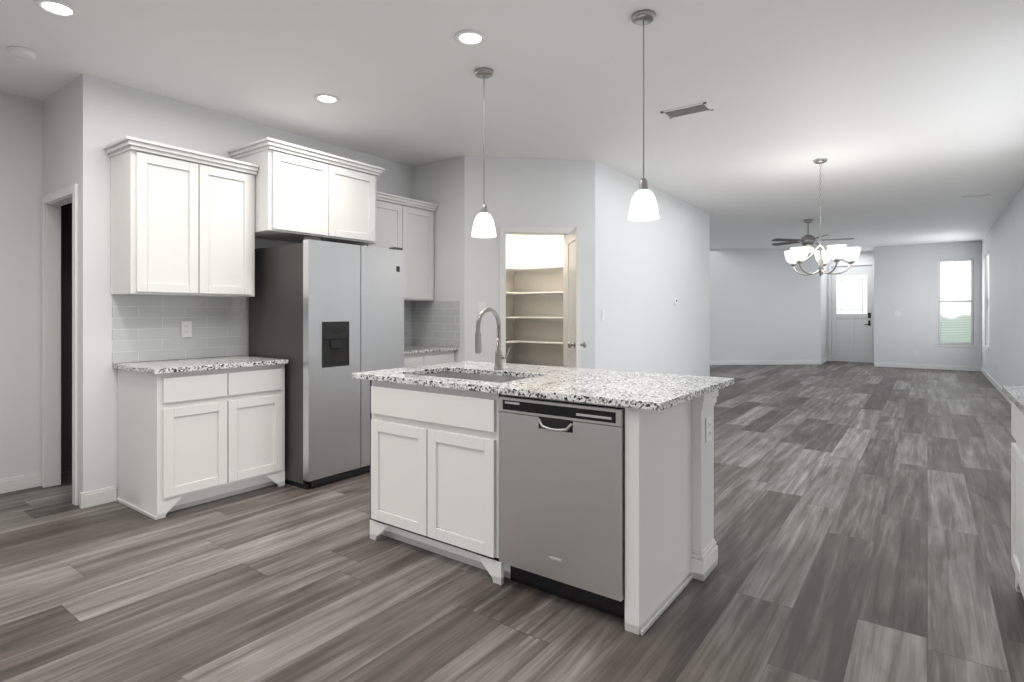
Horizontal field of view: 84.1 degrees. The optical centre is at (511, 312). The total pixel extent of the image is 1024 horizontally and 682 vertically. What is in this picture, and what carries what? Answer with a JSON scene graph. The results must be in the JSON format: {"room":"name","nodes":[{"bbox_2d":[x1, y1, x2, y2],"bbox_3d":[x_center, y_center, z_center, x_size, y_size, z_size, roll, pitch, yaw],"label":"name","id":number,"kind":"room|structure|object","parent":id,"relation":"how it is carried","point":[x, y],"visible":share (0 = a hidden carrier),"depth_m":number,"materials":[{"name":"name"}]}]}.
{"room":"kitchen","nodes":[
{"label":"kitchen","id":0,"kind":"room"},
{"bbox_2d":[0,91,42,478],"bbox_3d":[-4.720,-0.140,2.407,0.120,2.780,4.310,0,0,36],"label":"wall","id":1,"kind":"structure","parent":0,"point":[21,156],"depth_m":4.01,"materials":[{"name":"paint"}]},
{"bbox_2d":[0,472,40,493],"bbox_3d":[-4.665,1.200,2.367,0.014,0.100,4.310,0,0,36],"label":"baseboard","id":2,"kind":"structure","parent":1,"relation":"attached to","point":[21,482],"depth_m":4.00,"materials":[{"name":"white wood"}]},
{"bbox_2d":[43,79,75,195],"bbox_3d":[-3.095,-0.140,3.941,0.690,2.780,0.085,0,0,36],"label":"wall","id":3,"kind":"structure","parent":0,"point":[59,139],"depth_m":3.90,"materials":[{"name":"paint"}]},
{"bbox_2d":[41,184,77,505],"bbox_3d":[-3.077,0.207,3.919,0.697,2.086,0.102,0,0,36],"label":"door frame","id":4,"kind":"structure","parent":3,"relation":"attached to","point":[52,203],"depth_m":4.06,"materials":[{"name":"white wood"}]},
{"bbox_2d":[61,203,71,471],"bbox_3d":[-3.106,-0.140,5.120,0.120,2.780,1.805,0,0,36],"label":"wall","id":5,"kind":"structure","parent":0,"point":[66,337],"depth_m":4.47,"materials":[{"name":"black"}]},
{"bbox_2d":[76,74,513,504],"bbox_3d":[-1.408,-0.140,5.560,0.120,2.780,4.690,0,0,36],"label":"wall","id":6,"kind":"structure","parent":0,"point":[108,112],"depth_m":3.74,"materials":[{"name":"paint"}]},
{"bbox_2d":[79,492,83,508],"bbox_3d":[-2.751,1.200,3.628,0.034,0.100,0.014,0,0,36],"label":"baseboard","id":7,"kind":"structure","parent":6,"relation":"attached to","point":[81,500],"depth_m":3.62,"materials":[{"name":"white wood"}]},
{"bbox_2d":[84,486,115,507],"bbox_3d":[-2.686,1.200,3.700,0.014,0.100,0.180,0,0,36],"label":"baseboard","id":8,"kind":"structure","parent":6,"relation":"attached to","point":[99,496],"depth_m":3.70,"materials":[{"name":"white wood"}]},
{"bbox_2d":[112,295,242,362],"bbox_3d":[-2.383,0.108,4.117,0.007,0.452,0.890,0,0,36],"label":"backsplash","id":9,"kind":"structure","parent":6,"relation":"attached to","point":[146,328],"depth_m":4.06,"materials":[{"name":"tile"}]},
{"bbox_2d":[181,321,191,336],"bbox_3d":[-2.361,0.120,4.120,0.008,0.116,0.072,0,0,36],"label":"outlet","id":10,"kind":"object","parent":9,"relation":"attached to","point":[186,328],"visible":1,"depth_m":4.12,"materials":[{"name":"white plastic"}]},
{"bbox_2d":[103,136,258,296],"bbox_3d":[-2.269,-0.605,3.949,0.381,0.969,0.857,0,0,36],"label":"upper cabinet","id":11,"kind":"object","parent":6,"relation":"attached to","point":[182,221],"visible":1,"depth_m":3.79,"materials":[{"name":"white wood"}]},
{"bbox_2d":[228,137,384,244],"bbox_3d":[-1.647,-0.927,4.655,0.551,0.654,1.087,0,0,36],"label":"upper cabinet","id":12,"kind":"object","parent":6,"relation":"attached to","point":[301,192],"visible":0.92,"depth_m":4.41,"materials":[{"name":"white wood"}]},
{"bbox_2d":[361,191,437,300],"bbox_3d":[-1.156,-0.605,5.471,0.381,0.969,0.884,0,0,36],"label":"upper cabinet","id":13,"kind":"object","parent":6,"relation":"attached to","point":[406,224],"visible":0.54,"depth_m":5.48,"materials":[{"name":"white wood"}]},
{"bbox_2d":[404,301,411,344],"bbox_3d":[-1.312,0.108,5.581,0.007,0.452,0.898,0,0,36],"label":"backsplash","id":14,"kind":"structure","parent":6,"relation":"attached to","point":[407,322],"depth_m":5.89,"materials":[{"name":"tile"}]},
{"bbox_2d":[412,155,464,361],"bbox_3d":[-0.722,-0.140,5.778,0.730,2.780,0.128,0,0,36],"label":"wall","id":15,"kind":"structure","parent":0,"point":[441,183],"depth_m":5.67,"materials":[{"name":"paint"}]},
{"bbox_2d":[0,361,1023,681],"bbox_3d":[2.380,1.280,7.738,9.700,0.060,21.900,0,0,36],"label":"floor","id":16,"kind":"structure","parent":0,"point":[862,521],"depth_m":2.64,"materials":[{"name":"grey wood"}]},
{"bbox_2d":[112,355,287,519],"bbox_3d":[-2.127,0.793,3.921,0.647,0.914,0.875,0,0,36],"label":"base cabinet","id":17,"kind":"object","parent":16,"relation":"on","point":[194,431],"visible":1,"depth_m":3.68,"materials":[{"name":"white wood"}]},
{"bbox_2d":[249,237,403,489],"bbox_3d":[-1.476,0.357,4.572,0.807,1.785,0.900,0,0,36],"label":"fridge","id":18,"kind":"object","parent":16,"relation":"on","point":[326,319],"visible":0.9,"depth_m":4.19,"materials":[{"name":"silver metal"}]},
{"bbox_2d":[404,345,457,366],"bbox_3d":[-1.050,0.793,5.393,0.647,0.914,0.884,0,0,36],"label":"base cabinet","id":19,"kind":"object","parent":16,"relation":"on","point":[418,355],"visible":0.08,"depth_m":5.31,"materials":[{"name":"white wood"}]},
{"bbox_2d":[370,381,718,634],"bbox_3d":[0.097,0.808,2.986,1.698,0.884,0.831,0,0,36],"label":"kitchen island","id":20,"kind":"object","parent":16,"relation":"on","point":[434,458],"depth_m":2.68,"materials":[{"name":"white wood"}]},
{"bbox_2d":[352,365,707,412],"bbox_3d":[-0.001,0.351,2.873,1.796,0.030,0.575,0,0,36],"label":"island countertop","id":21,"kind":"structure","parent":20,"relation":"on","point":[657,396],"depth_m":2.58,"materials":[{"name":"grey stone"}]},
{"bbox_2d":[428,369,523,380],"bbox_3d":[-0.226,0.465,3.127,0.774,0.221,0.454,0,0,36],"label":"sink","id":22,"kind":"object","parent":21,"relation":"in","point":[472,373],"depth_m":3.39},
{"bbox_2d":[475,307,510,369],"bbox_3d":[-0.107,0.153,3.258,0.120,0.368,0.240,0,0,36],"label":"faucet","id":23,"kind":"object","parent":21,"relation":"on","point":[499,356],"visible":1,"depth_m":3.31,"materials":[{"name":"silver metal"}]},
{"bbox_2d":[499,396,624,618],"bbox_3d":[0.354,0.816,2.634,0.602,0.868,0.611,0,0,36],"label":"dishwasher","id":24,"kind":"object","parent":20,"relation":"in","point":[562,499],"visible":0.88,"depth_m":2.38,"materials":[{"name":"silver metal"}]},
{"bbox_2d":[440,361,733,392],"bbox_3d":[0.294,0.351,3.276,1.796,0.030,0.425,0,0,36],"label":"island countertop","id":25,"kind":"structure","parent":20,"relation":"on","point":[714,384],"depth_m":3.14,"materials":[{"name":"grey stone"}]},
{"bbox_2d":[706,416,710,441],"bbox_3d":[0.949,0.560,2.735,0.008,0.116,0.072,0,0,36],"label":"electrical outlet","id":26,"kind":"object","parent":20,"relation":"attached to","point":[708,428],"visible":1,"depth_m":2.72,"materials":[{"name":"white plastic"}]},
{"bbox_2d":[1011,405,1013,568],"bbox_3d":[2.385,0.808,2.219,0.620,0.884,0.462,0,0,36],"label":"base cabinet","id":27,"kind":"object","parent":16,"relation":"on","point":[1012,406],"depth_m":2.52,"materials":[{"name":"white wood"}]},
{"bbox_2d":[1014,409,1023,597],"bbox_3d":[2.160,0.808,1.910,0.620,0.884,0.550,0,0,36],"label":"base cabinet","id":28,"kind":"object","parent":16,"relation":"on","point":[1018,419],"depth_m":2.38,"materials":[{"name":"white wood"}]},
{"bbox_2d":[1002,385,1023,416],"bbox_3d":[1.806,0.351,1.448,0.648,0.030,2.450,0,0,36],"label":"countertop","id":29,"kind":"structure","parent":28,"relation":"on","point":[1015,394],"depth_m":2.36,"materials":[{"name":"grey stone"}]},
{"bbox_2d":[0,0,1023,251],"bbox_3d":[2.380,-1.580,7.738,9.700,0.100,21.900,0,0,36],"label":"ceiling","id":30,"kind":"structure","parent":0,"point":[904,118],"depth_m":3.82,"materials":[{"name":"paint"}]},
{"bbox_2d":[7,46,37,59],"bbox_3d":[-2.861,-1.514,3.321,0.140,0.032,0.140,0,0,36],"label":"smoke detector","id":31,"kind":"object","parent":30,"relation":"attached to","point":[22,53],"visible":1,"depth_m":3.29,"materials":[{"name":"white plastic"}]},
{"bbox_2d":[34,0,79,17],"bbox_3d":[-2.279,-1.526,2.845,0.180,0.008,0.180,0,0,36],"label":"recessed light","id":32,"kind":"object","parent":30,"relation":"in","point":[58,8],"visible":0.98,"depth_m":2.84,"materials":[{"name":"white plastic"}]},
{"bbox_2d":[314,94,339,103],"bbox_3d":[-1.321,-1.526,4.053,0.180,0.008,0.180,0,0,36],"label":"recessed light","id":33,"kind":"object","parent":30,"relation":"in","point":[327,98],"visible":1,"depth_m":4.04,"materials":[{"name":"white plastic"}]},
{"bbox_2d":[454,30,486,45],"bbox_3d":[-0.231,-1.526,3.155,0.180,0.008,0.180,0,0,36],"label":"recessed light","id":34,"kind":"object","parent":30,"relation":"in","point":[472,37],"visible":1,"depth_m":3.15,"materials":[{"name":"white plastic"}]},
{"bbox_2d":[472,67,495,237],"bbox_3d":[-0.178,-1.007,3.600,0.156,1.044,0.156,0,0,36],"label":"pendant light","id":35,"kind":"object","parent":30,"relation":"hanging from","point":[483,226],"visible":1,"depth_m":3.57,"materials":[{"name":"white glass"}]},
{"bbox_2d":[628,9,658,220],"bbox_3d":[0.678,-1.007,2.924,0.156,1.044,0.156,0,0,36],"label":"pendant light","id":36,"kind":"object","parent":30,"relation":"hanging from","point":[643,206],"visible":1,"depth_m":2.89,"materials":[{"name":"white glass"}]},
{"bbox_2d":[660,102,712,118],"bbox_3d":[1.324,-1.525,4.298,0.340,0.011,0.190,0,0,36],"label":"ceiling vent","id":37,"kind":"object","parent":30,"relation":"in","point":[688,110],"visible":1,"depth_m":4.29,"materials":[{"name":"white metal"}]},
{"bbox_2d":[771,219,854,252],"bbox_3d":[4.929,-1.257,9.395,1.262,0.544,1.245,0,0,36],"label":"ceiling fan","id":38,"kind":"object","parent":30,"relation":"hanging from","point":[808,240],"visible":0.83,"depth_m":9.31,"materials":[{"name":"silver metal"}]},
{"bbox_2d":[784,158,860,275],"bbox_3d":[3.099,-0.947,5.704,0.685,1.164,0.664,0,0,36],"label":"chandelier","id":39,"kind":"object","parent":30,"relation":"hanging from","point":[794,256],"visible":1,"depth_m":5.60,"materials":[{"name":"white glass"}]},
{"bbox_2d":[960,194,989,198],"bbox_3d":[6.073,-1.525,7.452,0.300,0.011,0.120,0,0,36],"label":"ceiling vent","id":40,"kind":"object","parent":30,"relation":"in","point":[974,196],"visible":0.98,"depth_m":7.42,"materials":[{"name":"white metal"}]},
{"bbox_2d":[465,155,594,368],"bbox_3d":[0.180,-0.140,5.677,1.315,2.780,0.120,0,0,-9],"label":"wall","id":41,"kind":"structure","parent":0,"point":[538,192],"depth_m":5.60,"materials":[{"name":"paint"}]},
{"bbox_2d":[478,303,485,314],"bbox_3d":[-0.292,-0.040,5.538,0.072,0.116,0.008,0,0,-9],"label":"light switch","id":42,"kind":"object","parent":41,"relation":"attached to","point":[481,306],"visible":0.73,"depth_m":5.53,"materials":[{"name":"white plastic"}]},
{"bbox_2d":[500,226,572,366],"bbox_3d":[0.233,0.202,5.677,0.732,2.096,0.136,0,0,-9],"label":"door frame","id":43,"kind":"structure","parent":41,"relation":"attached to","point":[548,231],"depth_m":5.60,"materials":[{"name":"white wood"}]},
{"bbox_2d":[567,226,585,367],"bbox_3d":[0.582,0.235,5.346,0.422,2.010,0.490,0,0,36],"label":"pantry door","id":44,"kind":"structure","parent":41,"relation":"in","point":[573,299],"depth_m":5.21,"materials":[{"name":"white wood"}]},
{"bbox_2d":[514,235,562,365],"bbox_3d":[0.682,-0.140,7.011,1.540,2.780,0.120,0,0,36],"label":"wall","id":45,"kind":"structure","parent":0,"point":[537,250],"depth_m":7.20,"materials":[{"name":"paint"}]},
{"bbox_2d":[595,161,709,375],"bbox_3d":[1.889,-0.140,7.255,0.120,2.780,3.720,0,0,36],"label":"wall","id":46,"kind":"structure","parent":0,"point":[647,273],"depth_m":6.86,"materials":[{"name":"paint"}]},
{"bbox_2d":[601,309,604,319],"bbox_3d":[0.938,0.020,5.844,0.008,0.116,0.072,0,0,36],"label":"light switch","id":47,"kind":"object","parent":46,"relation":"attached to","point":[602,314],"visible":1,"depth_m":5.84,"materials":[{"name":"white plastic"}]},
{"bbox_2d":[710,249,820,360],"bbox_3d":[5.282,-0.140,13.658,4.398,2.780,0.120,0,0,-4],"label":"wall","id":48,"kind":"structure","parent":0,"point":[765,304],"depth_m":13.65,"materials":[{"name":"paint"}]},
{"bbox_2d":[710,360,820,364],"bbox_3d":[5.287,1.200,13.591,4.398,0.100,0.014,0,0,-4],"label":"baseboard","id":49,"kind":"structure","parent":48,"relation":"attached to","point":[782,362],"depth_m":13.65,"materials":[{"name":"white wood"}]},
{"bbox_2d":[821,263,826,359],"bbox_3d":[7.750,-0.140,14.230,0.120,2.780,1.080,0,0,36],"label":"wall","id":50,"kind":"structure","parent":0,"point":[823,316],"depth_m":14.28,"materials":[{"name":"paint"}]},
{"bbox_2d":[827,251,873,360],"bbox_3d":[8.593,-0.140,14.356,1.090,2.780,0.120,0,0,36],"label":"wall","id":51,"kind":"structure","parent":0,"point":[865,256],"depth_m":14.47,"materials":[{"name":"paint"}]},
{"bbox_2d":[829,262,873,362],"bbox_3d":[8.588,0.002,14.350,1.012,2.496,0.136,0,0,36],"label":"door frame","id":52,"kind":"structure","parent":51,"relation":"attached to","point":[830,303],"depth_m":14.54,"materials":[{"name":"white wood"}]},
{"bbox_2d":[832,265,871,362],"bbox_3d":[8.568,0.033,14.322,0.880,2.415,0.094,0,0,36],"label":"front door","id":53,"kind":"structure","parent":51,"relation":"in","point":[851,313],"depth_m":14.33,"materials":[{"name":"white wood"}]},
{"bbox_2d":[874,241,981,366],"bbox_3d":[9.250,-0.140,12.698,1.930,2.780,0.120,0,0,36],"label":"wall","id":54,"kind":"structure","parent":0,"point":[906,280],"depth_m":12.75,"materials":[{"name":"paint"}]},
{"bbox_2d":[895,311,900,315],"bbox_3d":[8.796,0.020,12.949,0.115,0.116,0.008,0,0,36],"label":"light switch","id":55,"kind":"object","parent":54,"relation":"attached to","point":[897,313],"visible":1,"depth_m":12.94,"materials":[{"name":"white plastic"}]},
{"bbox_2d":[874,362,980,370],"bbox_3d":[9.210,1.200,12.644,1.930,0.100,0.014,0,0,36],"label":"baseboard","id":56,"kind":"structure","parent":54,"relation":"attached to","point":[929,366],"depth_m":12.61,"materials":[{"name":"white wood"}]},
{"bbox_2d":[938,261,972,343],"bbox_3d":[9.690,-0.245,12.401,0.606,1.826,0.060,0,0,36],"label":"window","id":57,"kind":"structure","parent":54,"relation":"in","point":[948,301],"depth_m":12.41,"materials":[{"name":"white plastic"}]},
{"bbox_2d":[938,259,972,342],"bbox_3d":[9.659,-0.249,12.360,0.598,1.814,0.033,0,0,36],"label":"window blinds","id":58,"kind":"object","parent":57,"relation":"attached to","point":[950,261],"visible":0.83,"depth_m":12.36,"materials":[{"name":"white plastic"}]},
{"bbox_2d":[936,343,975,347],"bbox_3d":[9.649,0.708,12.346,0.670,0.074,0.073,0,0,36],"label":"sill","id":59,"kind":"structure","parent":54,"relation":"attached to","point":[953,345],"depth_m":12.34,"materials":[{"name":"white wood"}]},
{"bbox_2d":[982,185,1023,386],"bbox_3d":[4.535,-0.140,4.519,0.120,2.780,18.650,0,0,36],"label":"wall","id":60,"kind":"structure","parent":0,"point":[1003,242],"depth_m":8.38,"materials":[{"name":"paint"}]},
{"bbox_2d":[985,252,988,346],"bbox_3d":[9.249,-0.249,11.014,0.033,1.814,0.988,0,0,36],"label":"window blinds","id":61,"kind":"object","parent":60,"relation":"attached to","point":[987,255],"visible":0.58,"depth_m":11.16,"materials":[{"name":"white plastic"}]},
{"bbox_2d":[988,260,988,344],"bbox_3d":[9.290,-0.245,10.983,0.060,1.826,0.996,0,0,36],"label":"window","id":62,"kind":"structure","parent":60,"relation":"in","point":[988,301],"depth_m":11.36,"materials":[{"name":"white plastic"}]},
{"bbox_2d":[981,367,1011,403],"bbox_3d":[6.385,1.200,7.162,0.014,0.100,12.200,0,0,36],"label":"baseboard","id":63,"kind":"structure","parent":60,"relation":"attached to","point":[998,387],"depth_m":9.48,"materials":[{"name":"white wood"}]},
{"label":"outside","id":64,"kind":"structure","parent":0,"visible":0},
{"bbox_2d":[941,261,970,341],"bbox_3d":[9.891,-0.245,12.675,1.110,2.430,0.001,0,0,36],"label":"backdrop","id":65,"kind":"structure","parent":64,"point":[958,276],"depth_m":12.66,"materials":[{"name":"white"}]}
]}

